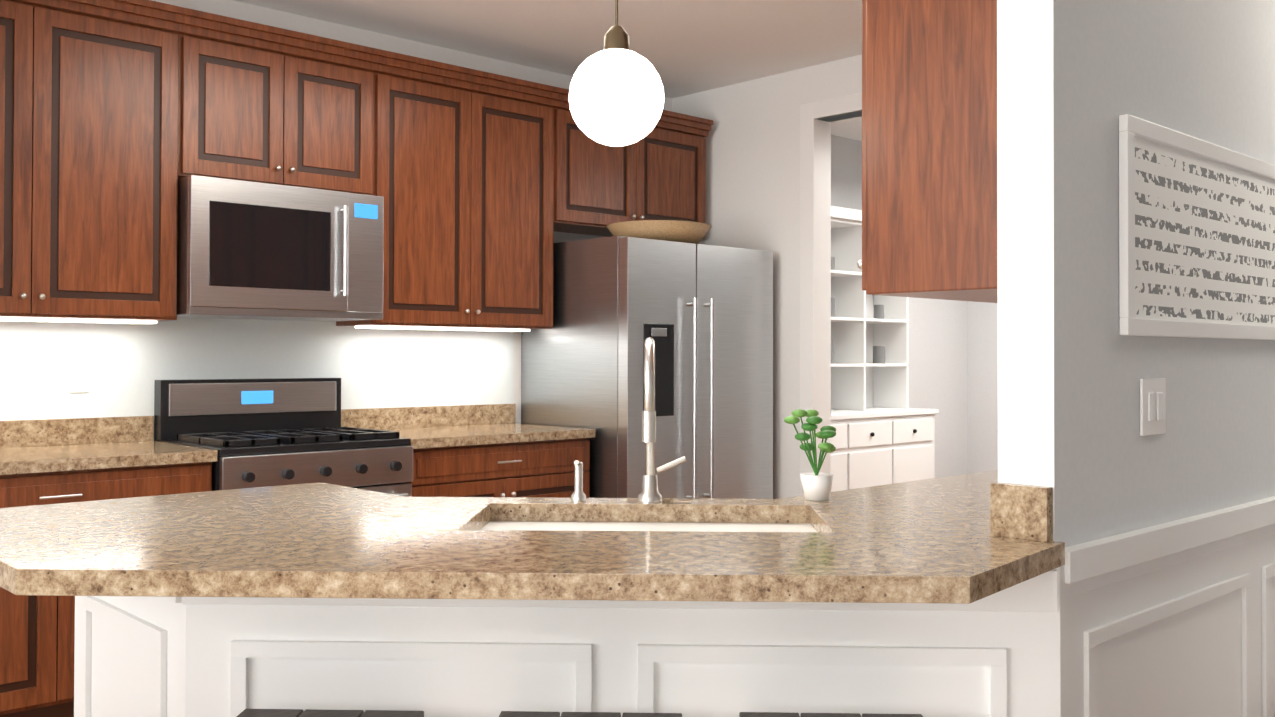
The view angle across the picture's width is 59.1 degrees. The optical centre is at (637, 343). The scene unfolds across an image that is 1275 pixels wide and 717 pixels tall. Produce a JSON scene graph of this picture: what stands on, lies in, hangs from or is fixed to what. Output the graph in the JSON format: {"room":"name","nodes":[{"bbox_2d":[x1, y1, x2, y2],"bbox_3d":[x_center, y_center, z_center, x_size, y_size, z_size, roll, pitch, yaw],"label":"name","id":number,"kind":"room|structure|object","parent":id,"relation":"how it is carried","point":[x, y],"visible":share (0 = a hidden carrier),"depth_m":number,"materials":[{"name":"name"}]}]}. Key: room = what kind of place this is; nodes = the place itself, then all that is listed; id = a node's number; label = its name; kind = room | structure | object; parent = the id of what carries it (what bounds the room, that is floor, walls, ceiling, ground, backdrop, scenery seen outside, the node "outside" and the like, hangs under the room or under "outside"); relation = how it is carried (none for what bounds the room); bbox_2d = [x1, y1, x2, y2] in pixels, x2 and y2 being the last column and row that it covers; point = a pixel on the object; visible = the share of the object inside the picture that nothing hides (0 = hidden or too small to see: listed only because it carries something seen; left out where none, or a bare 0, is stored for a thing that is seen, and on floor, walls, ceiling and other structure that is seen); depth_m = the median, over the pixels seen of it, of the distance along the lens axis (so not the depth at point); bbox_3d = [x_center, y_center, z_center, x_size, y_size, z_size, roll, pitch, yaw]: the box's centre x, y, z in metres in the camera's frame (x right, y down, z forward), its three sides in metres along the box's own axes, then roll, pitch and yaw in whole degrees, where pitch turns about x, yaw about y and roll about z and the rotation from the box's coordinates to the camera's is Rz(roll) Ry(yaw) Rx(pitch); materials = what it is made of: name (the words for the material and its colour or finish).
{"room":"kitchen","nodes":[
{"label":"kitchen","id":0,"kind":"room"},
{"bbox_2d":[233,0,861,140],"bbox_3d":[-0.107,-1.514,4.465,16.000,0.100,9.370,1,-1,-43],"label":"ceiling","id":1,"kind":"structure","parent":0,"point":[685,47],"depth_m":5.22,"materials":[{"name":"white paint"}]},
{"bbox_2d":[569,0,664,145],"bbox_3d":[-0.045,-0.960,2.466,0.210,1.055,0.210,1,-1,-43],"label":"globe pendant light","id":2,"kind":"object","parent":1,"relation":"hanging from","point":[616,95],"visible":1,"depth_m":2.39,"materials":[{"name":"white glass"}]},
{"bbox_2d":[151,0,967,477],"bbox_3d":[-1.081,-0.064,5.479,16.000,2.780,0.120,1,-1,-43],"label":"wall","id":3,"kind":"structure","parent":0,"point":[939,354],"depth_m":7.88,"materials":[{"name":"grey paint"}]},
{"bbox_2d":[0,0,59,323],"bbox_3d":[-2.406,-0.660,3.918,0.574,1.130,0.340,1,-1,-43],"label":"upper cabinet","id":4,"kind":"object","parent":3,"relation":"attached to","point":[28,28],"depth_m":3.94,"materials":[{"name":"wood"}]},
{"bbox_2d":[44,0,187,323],"bbox_3d":[-2.075,-0.656,4.228,0.573,1.130,0.340,1,-1,-43],"label":"upper cabinet","id":5,"kind":"object","parent":3,"relation":"attached to","point":[118,118],"depth_m":4.15,"materials":[{"name":"wood"}]},
{"bbox_2d":[184,20,303,186],"bbox_3d":[-1.691,-0.929,4.593,0.480,0.574,0.340,1,-1,-43],"label":"upper cabinet","id":6,"kind":"object","parent":3,"relation":"attached to","point":[244,94],"depth_m":4.48,"materials":[{"name":"wood"}]},
{"bbox_2d":[177,175,383,320],"bbox_3d":[-1.512,-0.367,4.657,0.826,0.525,0.471,1,-1,-43],"label":"microwave","id":7,"kind":"object","parent":6,"relation":"attached to","point":[255,250],"visible":1,"depth_m":4.47,"materials":[{"name":"silver metal"}]},
{"bbox_2d":[0,404,515,447],"bbox_3d":[-1.680,0.346,4.809,2.872,0.100,0.022,1,-1,-43],"label":"backsplash","id":8,"kind":"structure","parent":3,"relation":"attached to","point":[65,429],"depth_m":4.51,"materials":[{"name":"beige stone"}]},
{"bbox_2d":[304,44,379,195],"bbox_3d":[-1.429,-0.925,4.840,0.479,0.574,0.340,1,-1,-43],"label":"upper cabinet","id":9,"kind":"object","parent":3,"relation":"attached to","point":[342,91],"depth_m":4.77,"materials":[{"name":"wood"}]},
{"bbox_2d":[332,60,487,331],"bbox_3d":[-1.050,-0.642,5.194,0.563,1.130,0.340,1,-1,-43],"label":"upper cabinet","id":10,"kind":"object","parent":3,"relation":"attached to","point":[434,125],"depth_m":5.09,"materials":[{"name":"wood"}]},
{"bbox_2d":[484,84,571,331],"bbox_3d":[-0.703,-0.638,5.521,0.632,1.130,0.340,1,-1,-43],"label":"upper cabinet","id":11,"kind":"object","parent":3,"relation":"attached to","point":[530,133],"depth_m":5.44,"materials":[{"name":"wood"}]},
{"bbox_2d":[572,116,647,236],"bbox_3d":[-0.302,-0.898,5.901,0.608,0.599,0.340,1,-1,-43],"label":"upper cabinet","id":12,"kind":"object","parent":3,"relation":"attached to","point":[610,183],"depth_m":5.81,"materials":[{"name":"wood"}]},
{"bbox_2d":[648,119,710,237],"bbox_3d":[0.054,-0.893,6.235,0.608,0.599,0.340,1,-1,-43],"label":"upper cabinet","id":13,"kind":"object","parent":3,"relation":"attached to","point":[676,152],"depth_m":6.16,"materials":[{"name":"wood"}]},
{"bbox_2d":[672,55,861,498],"bbox_3d":[1.460,-0.060,5.348,0.120,2.780,3.555,1,-1,-43],"label":"wall","id":14,"kind":"structure","parent":0,"point":[753,170],"depth_m":6.03,"materials":[{"name":"white paint"}]},
{"bbox_2d":[800,93,861,495],"bbox_3d":[1.534,0.037,5.268,0.150,2.585,1.840,1,-1,-43],"label":"door frame","id":15,"kind":"structure","parent":14,"relation":"attached to","point":[815,262],"depth_m":5.78,"materials":[{"name":"white wood"}]},
{"bbox_2d":[968,301,997,473],"bbox_3d":[3.573,-0.026,7.917,0.120,2.780,9.370,1,-1,-43],"label":"wall","id":16,"kind":"structure","parent":0,"point":[982,396],"depth_m":8.76,"materials":[{"name":"grey paint"}]},
{"bbox_2d":[1054,0,1274,546],"bbox_3d":[2.909,-0.070,4.192,5.955,2.780,0.115,1,-1,-43],"label":"wall","id":17,"kind":"structure","parent":0,"point":[1204,70],"depth_m":2.37,"materials":[{"name":"grey paint"}]},
{"bbox_2d":[857,0,996,302],"bbox_3d":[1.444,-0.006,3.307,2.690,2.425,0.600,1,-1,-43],"label":"upper cabinet","id":18,"kind":"object","parent":17,"relation":"attached to","point":[929,149],"visible":0.17,"depth_m":2.33,"materials":[{"name":"brown wood"}]},
{"bbox_2d":[997,0,1054,540],"bbox_3d":[0.741,-0.099,2.150,0.001,2.780,0.115,1,-1,-43],"label":"wall","id":19,"kind":"structure","parent":17,"relation":"attached to","point":[1025,196],"depth_m":2.15,"materials":[{"name":"white paint"}]},
{"bbox_2d":[1140,378,1165,435],"bbox_3d":[1.102,0.135,2.400,0.120,0.120,0.011,1,-1,-43],"label":"switch plate","id":20,"kind":"object","parent":17,"relation":"attached to","point":[1152,406],"visible":1,"depth_m":2.39,"materials":[{"name":"white plastic"}]},
{"bbox_2d":[1065,496,1274,716],"bbox_3d":[1.909,0.853,3.141,3.075,0.905,0.030,1,-1,-43],"label":"wainscoting","id":21,"kind":"structure","parent":17,"relation":"attached to","point":[1175,618],"depth_m":2.47,"materials":[{"name":"white wood"}]},
{"bbox_2d":[1119,114,1274,339],"bbox_3d":[1.474,-0.235,2.746,1.330,0.450,0.019,1,-1,-43],"label":"picture","id":22,"kind":"object","parent":17,"relation":"attached to","point":[1196,237],"visible":0.98,"depth_m":2.53,"materials":[{"name":"white"}]},
{"bbox_3d":[-0.114,1.341,4.432,16.000,0.050,9.370,1,-1,-43],"label":"floor","id":23,"kind":"structure","parent":0,"visible":0},
{"bbox_2d":[0,464,211,716],"bbox_3d":[-2.139,0.865,3.962,1.052,0.880,0.620,1,-1,-43],"label":"base cabinet","id":24,"kind":"object","parent":23,"relation":"on","point":[37,632],"depth_m":3.72,"materials":[{"name":"wood"}]},
{"bbox_2d":[0,440,216,475],"bbox_3d":[-2.129,0.405,3.958,1.052,0.040,0.645,1,-1,-43],"label":"countertop","id":25,"kind":"structure","parent":24,"relation":"on","point":[121,453],"depth_m":3.94,"materials":[{"name":"beige stone"}]},
{"bbox_2d":[154,378,412,496],"bbox_3d":[-1.423,0.717,4.562,0.796,1.135,0.717,1,-1,-43],"label":"range","id":26,"kind":"object","parent":23,"relation":"on","point":[266,432],"visible":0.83,"depth_m":4.54,"materials":[{"name":"silver metal"}]},
{"bbox_2d":[236,709,423,716],"bbox_3d":[-0.551,0.971,1.860,0.390,0.627,0.390,0,-1,2],"label":"stool","id":27,"kind":"object","parent":23,"relation":"on","point":[308,713],"visible":1,"depth_m":2.00,"materials":[{"name":"black rubber"}]},
{"bbox_2d":[409,440,589,497],"bbox_3d":[-0.799,0.883,5.224,1.010,0.880,0.620,1,-1,-43],"label":"base cabinet","id":28,"kind":"object","parent":23,"relation":"on","point":[541,468],"depth_m":4.99,"materials":[{"name":"wood"}]},
{"bbox_2d":[364,424,594,447],"bbox_3d":[-0.789,0.423,5.220,1.010,0.040,0.645,1,-1,-43],"label":"countertop","id":29,"kind":"structure","parent":28,"relation":"on","point":[452,435],"depth_m":5.09,"materials":[{"name":"beige stone"}]},
{"bbox_2d":[0,449,1064,716],"bbox_3d":[0.603,0.842,3.124,4.152,0.923,1.884,1,-1,-43],"label":"kitchen island","id":30,"kind":"object","parent":23,"relation":"on","point":[938,597],"depth_m":2.09,"materials":[{"name":"white wood"}]},
{"bbox_2d":[784,409,835,500],"bbox_3d":[0.421,0.265,2.698,0.154,0.218,0.132,1,-1,-43],"label":"potted plant","id":31,"kind":"object","parent":30,"relation":"on","point":[816,484],"visible":1,"depth_m":2.67,"materials":[{"name":"green plant"}]},
{"bbox_2d":[499,711,681,716],"bbox_3d":[-0.088,0.972,1.850,0.390,0.627,0.390,0,-1,2],"label":"stool","id":32,"kind":"object","parent":23,"relation":"on","point":[550,714],"visible":1,"depth_m":2.00,"materials":[{"name":"black rubber"}]},
{"bbox_2d":[521,236,772,498],"bbox_3d":[0.078,0.417,5.843,1.045,1.830,0.872,1,-1,-43],"label":"refrigerator","id":33,"kind":"object","parent":23,"relation":"on","point":[701,315],"visible":0.58,"depth_m":5.49,"materials":[{"name":"silver metal"}]},
{"bbox_2d":[606,220,710,243],"bbox_3d":[0.108,-0.545,5.682,0.530,0.090,0.530,1,-1,-43],"label":"bowl","id":34,"kind":"object","parent":33,"relation":"on","point":[682,231],"visible":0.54,"depth_m":5.48,"materials":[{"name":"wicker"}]},
{"bbox_2d":[739,712,922,716],"bbox_3d":[0.340,0.973,1.848,0.390,0.627,0.390,0,-1,2],"label":"stool","id":35,"kind":"object","parent":23,"relation":"on","point":[761,714],"visible":1,"depth_m":2.00,"materials":[{"name":"black rubber"}]},
{"bbox_2d":[831,206,938,491],"bbox_3d":[1.324,0.242,7.297,1.540,2.220,0.518,1,-1,-43],"label":"hutch","id":36,"kind":"object","parent":23,"relation":"on","point":[885,434],"visible":0.4,"depth_m":7.47,"materials":[{"name":"white paint"}]}
]}

